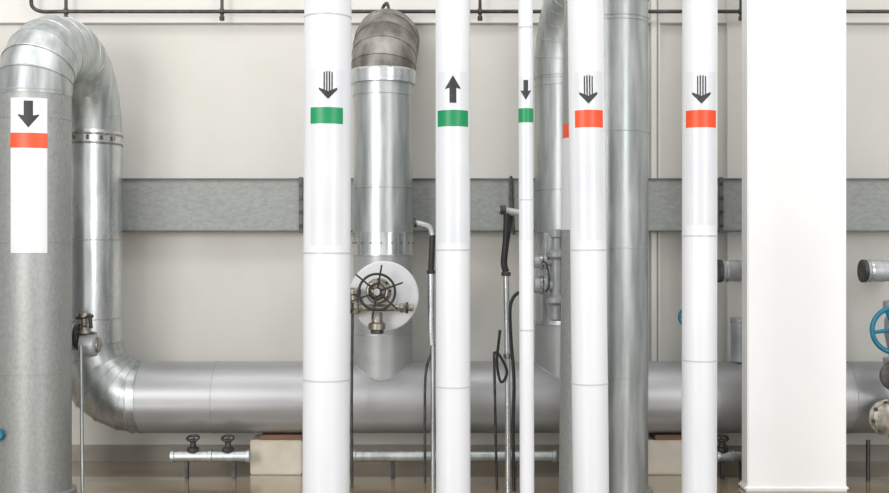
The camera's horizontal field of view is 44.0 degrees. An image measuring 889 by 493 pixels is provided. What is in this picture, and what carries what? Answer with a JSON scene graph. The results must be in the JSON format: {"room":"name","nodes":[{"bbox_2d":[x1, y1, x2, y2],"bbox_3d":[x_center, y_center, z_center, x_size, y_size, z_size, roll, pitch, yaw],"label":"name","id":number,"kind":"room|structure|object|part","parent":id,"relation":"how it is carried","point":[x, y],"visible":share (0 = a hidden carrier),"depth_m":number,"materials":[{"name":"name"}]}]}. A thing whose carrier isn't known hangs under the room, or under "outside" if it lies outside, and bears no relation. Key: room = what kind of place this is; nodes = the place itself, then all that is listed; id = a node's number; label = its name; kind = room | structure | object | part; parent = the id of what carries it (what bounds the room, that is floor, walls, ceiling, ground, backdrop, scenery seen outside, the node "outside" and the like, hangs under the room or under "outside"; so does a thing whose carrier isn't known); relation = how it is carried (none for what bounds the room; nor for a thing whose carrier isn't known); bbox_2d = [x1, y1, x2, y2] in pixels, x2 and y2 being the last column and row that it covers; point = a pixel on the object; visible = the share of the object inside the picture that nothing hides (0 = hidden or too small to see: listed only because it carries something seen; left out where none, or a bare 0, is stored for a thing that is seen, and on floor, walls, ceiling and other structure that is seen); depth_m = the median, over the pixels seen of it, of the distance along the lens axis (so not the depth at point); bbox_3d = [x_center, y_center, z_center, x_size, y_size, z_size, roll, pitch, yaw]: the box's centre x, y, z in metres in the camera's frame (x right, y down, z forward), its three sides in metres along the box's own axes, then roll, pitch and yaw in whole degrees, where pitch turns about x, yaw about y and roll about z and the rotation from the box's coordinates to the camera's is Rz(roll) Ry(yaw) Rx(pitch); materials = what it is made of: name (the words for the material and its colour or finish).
{"room":"mechanical room","nodes":[
{"label":"mechanical room","id":0,"kind":"room"},
{"bbox_2d":[0,0,888,444],"bbox_3d":[0.000,-0.944,8.100,14.000,5.000,0.200,0,0,0],"label":"wall","id":1,"kind":"structure","parent":0,"point":[197,101],"depth_m":8.00,"materials":[{"name":"paint"}]},
{"bbox_2d":[0,23,888,24],"bbox_3d":[0.000,-1.620,7.992,14.000,0.011,0.015,0,0,0],"label":"trim","id":2,"kind":"structure","parent":1,"relation":"attached to","point":[0,23],"depth_m":7.99,"materials":[{"name":"grey metal"}]},
{"bbox_2d":[29,0,888,20],"bbox_3d":[1.512,-2.331,7.880,8.976,1.426,0.044,0,0,0],"label":"conduit","id":3,"kind":"object","parent":1,"relation":"attached to","point":[65,11],"visible":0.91,"depth_m":7.87,"materials":[{"name":"metal"}]},
{"bbox_2d":[72,445,888,460],"bbox_3d":[0.000,1.498,7.990,14.000,0.115,0.020,0,0,0],"label":"baseboard","id":4,"kind":"structure","parent":1,"relation":"attached to","point":[91,452],"depth_m":7.98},
{"bbox_2d":[122,180,888,231],"bbox_3d":[0.000,-0.295,7.929,12.000,0.381,0.139,0,0,0],"label":"cable tray","id":5,"kind":"object","parent":1,"relation":"attached to","point":[146,204],"depth_m":7.87,"materials":[{"name":"grey metal"}]},
{"bbox_2d":[299,177,302,232],"bbox_3d":[-1.025,-0.296,7.863,0.029,0.399,0.026,0,0,0],"label":"plate","id":6,"kind":"object","parent":5,"relation":"attached to","point":[300,178],"visible":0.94,"depth_m":7.85,"materials":[{"name":"grey metal"}]},
{"bbox_2d":[122,178,888,179],"bbox_3d":[0.000,-0.482,7.868,12.000,0.012,0.016,0,0,0],"label":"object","id":7,"kind":"structure","parent":5,"relation":"attached to","point":[122,178],"depth_m":7.86,"materials":[{"name":"grey metal"}]},
{"bbox_3d":[0.000,-0.110,7.868,12.000,0.010,0.016,0,0,0],"label":"bottom lip","id":8,"kind":"part","parent":5,"relation":"part of","materials":[{"name":"grey metal"}]},
{"bbox_2d":[509,177,512,232],"bbox_3d":[0.475,-0.296,7.863,0.029,0.399,0.026,0,0,0],"label":"plate","id":9,"kind":"object","parent":5,"relation":"attached to","point":[509,177],"visible":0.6,"depth_m":7.85,"materials":[{"name":"grey metal"}]},
{"bbox_2d":[719,177,722,232],"bbox_3d":[1.976,-0.296,7.863,0.029,0.399,0.026,0,0,0],"label":"plate","id":10,"kind":"object","parent":5,"relation":"attached to","point":[720,178],"visible":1,"depth_m":7.85,"materials":[{"name":"grey metal"}]},
{"bbox_2d":[650,0,659,360],"bbox_3d":[1.529,-0.801,7.979,0.065,4.485,0.043,0,0,0],"label":"pilaster","id":11,"kind":"object","parent":1,"relation":"attached to","point":[654,4],"visible":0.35,"depth_m":7.96,"materials":[{"name":"paint"}]},
{"bbox_2d":[717,259,741,282],"bbox_3d":[2.005,0.164,7.632,0.365,0.154,0.717,0,0,0],"label":"pipe","id":12,"kind":"object","parent":1,"relation":"attached to","point":[727,270],"visible":0.39,"depth_m":7.29,"materials":[{"name":"silver metal"}]},
{"bbox_2d":[726,0,741,445],"bbox_3d":[2.166,-0.801,7.980,0.239,4.485,0.040,0,0,0],"label":"pilaster","id":13,"kind":"object","parent":1,"relation":"attached to","point":[733,26],"visible":0.41,"depth_m":7.96,"materials":[{"name":"paint"}]},
{"bbox_2d":[857,259,888,282],"bbox_3d":[2.997,0.164,7.632,0.425,0.154,0.717,0,0,0],"label":"pipe","id":14,"kind":"object","parent":1,"relation":"attached to","point":[867,270],"visible":1,"depth_m":7.29,"materials":[{"name":"silver metal"}]},
{"bbox_2d":[72,461,888,492],"bbox_3d":[0.000,1.606,3.350,14.000,0.100,9.700,0,0,0],"label":"floor","id":15,"kind":"structure","parent":0,"point":[99,476],"depth_m":7.35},
{"bbox_2d":[0,15,143,492],"bbox_3d":[-2.439,0.021,7.265,0.665,3.069,1.283,0,0,11],"label":"riser pipe","id":16,"kind":"object","parent":15,"relation":"on","point":[61,136],"visible":0.96,"depth_m":6.77,"materials":[{"name":"metal"}]},
{"bbox_3d":[-2.717,1.145,6.707,0.080,0.080,0.070,0,0,0],"label":"test knob","id":17,"kind":"part","parent":16,"relation":"part of","materials":[{"name":"blue ceramic"}]},
{"bbox_2d":[72,313,101,490],"bbox_3d":[-2.351,0.994,7.112,0.218,1.124,0.246,0,0,0],"label":"valve","id":18,"kind":"object","parent":15,"relation":"on","point":[88,343],"visible":0.94,"depth_m":7.08,"materials":[{"name":"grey metal"}]},
{"bbox_3d":[-2.312,1.092,7.010,0.022,0.928,0.047,0,0,-39],"label":"drain rod","id":19,"kind":"part","parent":18,"relation":"part of","materials":[{"name":"metal"}]},
{"bbox_3d":[-2.330,0.456,7.120,0.113,0.036,0.024,0,0,0],"label":"lever","id":20,"kind":"part","parent":18,"relation":"part of","materials":[{"name":"metal"}]},
{"bbox_3d":[-2.280,0.486,7.085,0.023,0.085,0.056,0,0,-28],"label":"lever handle","id":21,"kind":"part","parent":18,"relation":"part of","materials":[{"name":"black rubber"}]},
{"bbox_2d":[169,434,250,478],"bbox_3d":[-1.570,1.412,7.380,0.533,0.289,0.090,0,0,0],"label":"drain pipe","id":22,"kind":"object","parent":15,"relation":"on","point":[192,454],"visible":1,"depth_m":7.35,"materials":[{"name":"metal"}]},
{"bbox_2d":[250,433,302,473],"bbox_3d":[-1.149,1.421,7.625,0.355,0.270,0.250,0,0,0],"label":"support block","id":23,"kind":"object","parent":15,"relation":"on","point":[271,453],"visible":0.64,"depth_m":7.50,"materials":[{"name":"concrete"}]},
{"bbox_2d":[302,0,351,492],"bbox_3d":[-0.595,-0.794,5.600,0.339,4.700,0.339,0,0,0],"label":"vertical pipe","id":24,"kind":"object","parent":15,"relation":"on","point":[327,23],"visible":1,"depth_m":5.50,"materials":[{"name":"paint"}]},
{"bbox_2d":[350,261,418,487],"bbox_3d":[-0.403,0.826,7.183,0.473,1.461,0.475,0,0,0],"label":"valve","id":25,"kind":"object","parent":15,"relation":"on","point":[384,295],"visible":0.95,"depth_m":7.15,"materials":[{"name":"silver metal"}]},
{"bbox_2d":[413,218,434,482],"bbox_3d":[-0.133,0.685,7.250,0.149,1.742,0.060,0,0,0],"label":"pipe","id":26,"kind":"object","parent":15,"relation":"on","point":[431,335],"visible":1,"depth_m":7.24,"materials":[{"name":"metal"}]},
{"bbox_3d":[-0.129,-0.123,7.250,0.140,0.107,0.044,0,0,0],"label":"arm","id":27,"kind":"part","parent":26,"relation":"part of","materials":[{"name":"metal"}]},
{"bbox_3d":[-0.076,1.103,7.250,0.031,0.907,0.032,0,0,0],"label":"leg","id":28,"kind":"part","parent":26,"relation":"part of","materials":[{"name":"metal"}]},
{"bbox_2d":[435,0,470,492],"bbox_3d":[0.044,-0.794,5.800,0.282,4.700,0.282,0,0,0],"label":"vertical pipe","id":29,"kind":"object","parent":15,"relation":"on","point":[452,249],"visible":1,"depth_m":5.72,"materials":[{"name":"paint"}]},
{"bbox_2d":[353,449,556,478],"bbox_3d":[0.064,1.459,7.380,1.372,0.193,0.086,0,0,0],"label":"drain pipe","id":30,"kind":"object","parent":15,"relation":"on","point":[392,456],"visible":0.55,"depth_m":7.35,"materials":[{"name":"metal"}]},
{"bbox_2d":[493,176,518,490],"bbox_3d":[0.402,0.531,7.349,0.187,2.050,0.720,0,0,0],"label":"pipe","id":31,"kind":"object","parent":15,"relation":"on","point":[509,213],"visible":1,"depth_m":7.08,"materials":[{"name":"metal"}]},
{"bbox_3d":[0.416,-0.226,7.100,0.136,0.068,0.050,0,0,0],"label":"arm","id":32,"kind":"part","parent":31,"relation":"part of","materials":[{"name":"metal"}]},
{"bbox_3d":[0.476,-0.287,7.700,0.039,0.414,0.018,0,0,0],"label":"chain","id":33,"kind":"part","parent":31,"relation":"part of","materials":[{"name":"metal"}]},
{"bbox_2d":[518,0,533,492],"bbox_3d":[0.428,-0.794,5.800,0.176,4.700,0.176,0,0,0],"label":"vertical pipe","id":34,"kind":"object","parent":15,"relation":"on","point":[525,7],"visible":1,"depth_m":5.77,"materials":[{"name":"paint"}]},
{"bbox_2d":[559,0,572,492],"bbox_3d":[0.785,-0.794,6.300,0.310,4.700,0.310,1,0,0],"label":"pipe","id":35,"kind":"object","parent":15,"relation":"on","point":[565,434],"visible":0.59,"depth_m":6.24,"materials":[{"name":"metal"}]},
{"bbox_2d":[567,0,608,492],"bbox_3d":[0.749,-0.794,5.800,0.290,4.700,0.290,-1,0,0],"label":"vertical pipe","id":36,"kind":"object","parent":15,"relation":"on","point":[586,76],"visible":1,"depth_m":5.72,"materials":[{"name":"paint"}]},
{"bbox_2d":[534,0,652,492],"bbox_3d":[0.966,-0.201,7.269,0.478,3.514,1.145,0,0,-19],"label":"pipe","id":37,"kind":"object","parent":15,"relation":"on","point":[626,22],"visible":0.52,"depth_m":6.77,"materials":[{"name":"silver metal"}]},
{"bbox_2d":[534,229,561,320],"bbox_3d":[0.700,0.187,7.259,0.226,0.600,0.302,0,0,0],"label":"valve","id":38,"kind":"object","parent":37,"relation":"attached to","point":[552,258],"visible":0.91,"depth_m":7.17,"materials":[{"name":"grey paint"}]},
{"bbox_2d":[648,433,681,473],"bbox_3d":[1.507,1.421,7.625,0.280,0.270,0.250,0,0,0],"label":"support block","id":39,"kind":"object","parent":15,"relation":"on","point":[664,449],"visible":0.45,"depth_m":7.50,"materials":[{"name":"concrete"}]},
{"bbox_2d":[681,0,717,492],"bbox_3d":[1.369,-0.794,5.900,0.285,4.700,0.285,0,0,0],"label":"vertical pipe","id":40,"kind":"object","parent":15,"relation":"on","point":[699,235],"visible":1,"depth_m":5.82,"materials":[{"name":"paint"}]},
{"bbox_2d":[717,434,741,478],"bbox_3d":[1.926,1.412,7.380,0.223,0.289,0.090,0,0,0],"label":"drain pipe","id":41,"kind":"object","parent":15,"relation":"on","point":[724,455],"visible":0.78,"depth_m":7.36,"materials":[{"name":"metal"}]},
{"bbox_2d":[738,481,848,490],"bbox_3d":[2.239,1.538,7.070,0.662,0.035,0.170,0,0,0],"label":"plinth","id":42,"kind":"object","parent":15,"relation":"on","point":[742,484],"visible":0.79,"depth_m":7.00,"materials":[{"name":"paint"}]},
{"bbox_2d":[742,0,845,484],"bbox_3d":[2.243,-0.859,7.070,0.630,4.770,0.140,0,0,0],"label":"column","id":43,"kind":"structure","parent":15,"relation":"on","point":[794,51],"depth_m":7.00,"materials":[{"name":"paint"}]},
{"bbox_2d":[866,440,869,480],"label":"support post","id":44,"kind":"object","parent":15,"relation":"on","point":[867,441],"depth_m":7.29,"materials":[{"name":"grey metal"}]},
{"bbox_3d":[2.811,1.420,7.300,0.028,0.272,0.028,0,0,0],"label":"leg","id":45,"kind":"part","parent":44,"relation":"part of","materials":[{"name":"metal"}]},
{"bbox_2d":[879,362,888,389],"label":"valve","id":46,"kind":"object","parent":15,"relation":"on","point":[884,371],"depth_m":7.10,"materials":[{"name":"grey metal"}]},
{"bbox_2d":[870,300,888,363],"bbox_3d":[2.907,0.531,7.152,0.321,0.600,0.365,0,0,13],"label":"valve","id":47,"kind":"object","parent":46,"relation":"attached to","point":[885,309],"visible":0.99,"depth_m":7.01,"materials":[{"name":"metal"}]},
{"bbox_2d":[123,361,888,432],"bbox_3d":[1.674,1.040,7.600,7.651,0.498,0.498,0,0,0],"label":"pipe","id":48,"kind":"object","parent":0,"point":[169,396],"visible":0.44,"depth_m":7.38,"materials":[{"name":"silver metal"}]},
{"bbox_2d":[351,2,419,381],"bbox_3d":[-0.417,-0.413,7.678,0.476,2.646,0.615,0,0,0],"label":"riser pipe","id":49,"kind":"object","parent":48,"relation":"attached to","point":[386,42],"visible":0.97,"depth_m":7.43,"materials":[{"name":"silver metal"}]},
{"bbox_2d":[678,309,681,324],"bbox_3d":[1.642,0.541,7.276,0.129,0.400,0.252,0,0,29],"label":"handwheel","id":50,"kind":"object","parent":48,"relation":"attached to","point":[680,311],"visible":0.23,"depth_m":7.19,"materials":[{"name":"metal"}]},
{"bbox_2d":[730,317,741,361],"bbox_3d":[2.049,0.643,7.600,0.150,0.301,0.150,0,0,0],"label":"pipe","id":51,"kind":"object","parent":48,"relation":"on","point":[736,322],"visible":0.53,"depth_m":7.55,"materials":[{"name":"silver metal"}]},
{"bbox_2d":[868,398,888,436],"label":"flange","id":52,"kind":"object","parent":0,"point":[878,416],"depth_m":7.21,"materials":[{"name":"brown metal"}]}
]}

